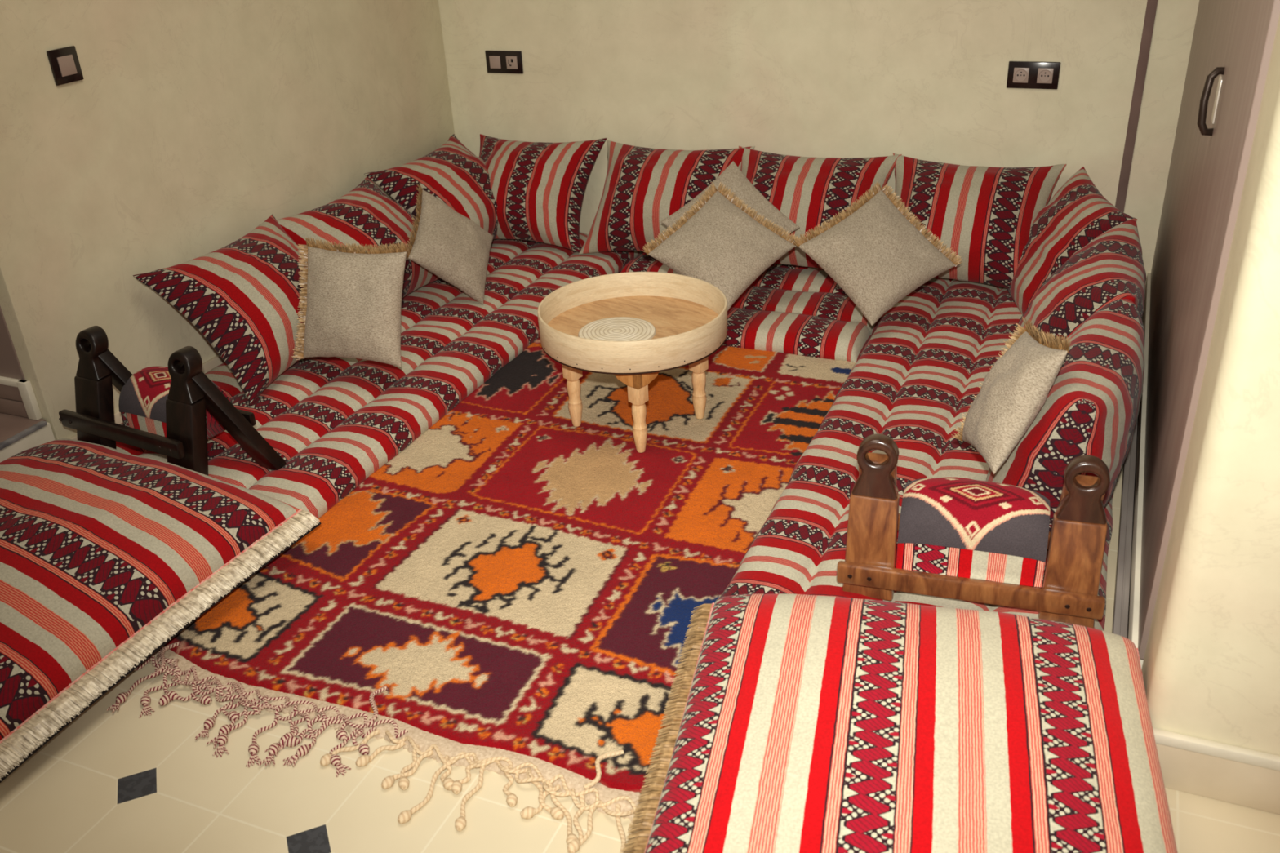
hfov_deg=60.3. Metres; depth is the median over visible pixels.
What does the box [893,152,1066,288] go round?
cushion
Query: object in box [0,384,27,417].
baseboard
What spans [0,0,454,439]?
wall
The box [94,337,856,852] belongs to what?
rug
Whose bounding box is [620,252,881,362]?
mattress
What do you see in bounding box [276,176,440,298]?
cushion
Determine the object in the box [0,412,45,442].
floor
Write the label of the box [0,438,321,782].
floor cushion
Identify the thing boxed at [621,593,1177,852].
floor cushion
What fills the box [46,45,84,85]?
switch plate
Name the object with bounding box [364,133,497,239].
cushion
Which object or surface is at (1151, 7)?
trim
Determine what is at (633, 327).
tray table
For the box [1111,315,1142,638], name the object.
trim
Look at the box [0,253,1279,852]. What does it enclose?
floor
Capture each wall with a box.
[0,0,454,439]
[438,0,1199,283]
[1141,14,1279,755]
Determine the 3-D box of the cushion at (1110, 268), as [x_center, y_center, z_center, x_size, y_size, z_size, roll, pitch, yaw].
[1.116,-0.259,2.812,0.293,0.396,0.600,8,30,20]
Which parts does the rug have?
plaited cord, plaited cord, plaited cord, plaited cord, plaited cord, plaited cord, plaited cord, plaited cord, plaited cord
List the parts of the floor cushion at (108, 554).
braid trim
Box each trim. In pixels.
[0,376,42,420]
[0,420,47,449]
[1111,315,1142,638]
[1115,0,1157,212]
[1127,272,1151,669]
[1152,728,1279,771]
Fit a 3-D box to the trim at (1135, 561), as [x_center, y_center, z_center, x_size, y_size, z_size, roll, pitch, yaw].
[1.276,-0.011,2.749,0.054,0.085,2.000,9,30,21]
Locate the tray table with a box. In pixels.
[537,271,727,453]
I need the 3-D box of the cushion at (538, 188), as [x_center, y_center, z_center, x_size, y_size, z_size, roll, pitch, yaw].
[-0.420,-0.865,4.064,0.540,0.344,0.338,8,30,21]
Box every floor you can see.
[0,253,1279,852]
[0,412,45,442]
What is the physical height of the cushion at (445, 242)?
0.369 m
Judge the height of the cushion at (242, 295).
0.337 m
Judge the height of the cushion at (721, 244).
0.290 m
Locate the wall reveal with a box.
[0,306,25,380]
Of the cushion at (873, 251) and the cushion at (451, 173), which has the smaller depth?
the cushion at (873, 251)
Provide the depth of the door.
1.97 m
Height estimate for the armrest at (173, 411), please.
0.325 m
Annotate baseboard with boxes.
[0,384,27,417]
[1155,743,1279,814]
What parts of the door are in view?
handle, handle plate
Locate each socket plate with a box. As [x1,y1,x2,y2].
[484,50,523,73]
[1006,61,1060,88]
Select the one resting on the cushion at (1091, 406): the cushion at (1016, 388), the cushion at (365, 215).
the cushion at (1016, 388)
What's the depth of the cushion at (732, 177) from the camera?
3.49 m
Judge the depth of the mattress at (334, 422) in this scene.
3.08 m
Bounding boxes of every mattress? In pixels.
[115,231,644,583]
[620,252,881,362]
[684,277,1113,676]
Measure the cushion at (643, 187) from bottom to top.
0.340 m
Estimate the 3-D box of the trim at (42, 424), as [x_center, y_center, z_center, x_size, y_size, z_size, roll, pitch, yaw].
[-2.069,0.636,1.614,0.017,0.010,2.906,9,30,21]
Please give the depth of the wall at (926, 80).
3.65 m
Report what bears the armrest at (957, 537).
on the mattress at (922, 368)
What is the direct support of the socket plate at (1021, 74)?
attached to the wall at (926, 80)
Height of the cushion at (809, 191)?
0.339 m
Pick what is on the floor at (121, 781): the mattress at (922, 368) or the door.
the mattress at (922, 368)
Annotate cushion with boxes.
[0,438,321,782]
[133,213,306,404]
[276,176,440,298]
[291,236,407,367]
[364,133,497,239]
[406,183,493,304]
[479,133,607,252]
[578,139,755,254]
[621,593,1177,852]
[642,181,801,311]
[660,160,799,233]
[738,146,902,268]
[793,182,963,325]
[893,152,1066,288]
[951,317,1071,474]
[986,298,1144,531]
[1006,166,1137,315]
[1016,218,1146,345]
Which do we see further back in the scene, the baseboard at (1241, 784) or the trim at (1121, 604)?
the trim at (1121, 604)
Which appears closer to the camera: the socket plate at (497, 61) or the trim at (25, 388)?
the trim at (25, 388)
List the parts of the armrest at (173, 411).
post, leg, rail, tapestry panel, post, leg, rail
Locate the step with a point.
(45, 434)
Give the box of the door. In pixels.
[1137,0,1279,659]
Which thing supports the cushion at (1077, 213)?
on the mattress at (922, 368)
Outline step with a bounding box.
[0,422,55,462]
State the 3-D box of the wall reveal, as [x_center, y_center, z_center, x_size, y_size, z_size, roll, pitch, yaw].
[-2.126,-1.236,2.443,1.155,2.345,0.034,9,30,21]
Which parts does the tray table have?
leg, leg, leg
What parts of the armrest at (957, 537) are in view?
post, leg, rail, tapestry panel, rail, post, leg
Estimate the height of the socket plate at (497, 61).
0.081 m
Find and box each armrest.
[58,325,286,475]
[836,433,1110,628]
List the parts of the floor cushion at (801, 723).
braid trim, braid trim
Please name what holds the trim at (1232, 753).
attached to the wall at (1211, 669)
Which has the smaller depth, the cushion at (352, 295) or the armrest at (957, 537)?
the armrest at (957, 537)
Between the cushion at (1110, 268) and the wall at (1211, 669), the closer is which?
the wall at (1211, 669)
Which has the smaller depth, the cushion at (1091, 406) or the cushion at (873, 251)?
the cushion at (1091, 406)

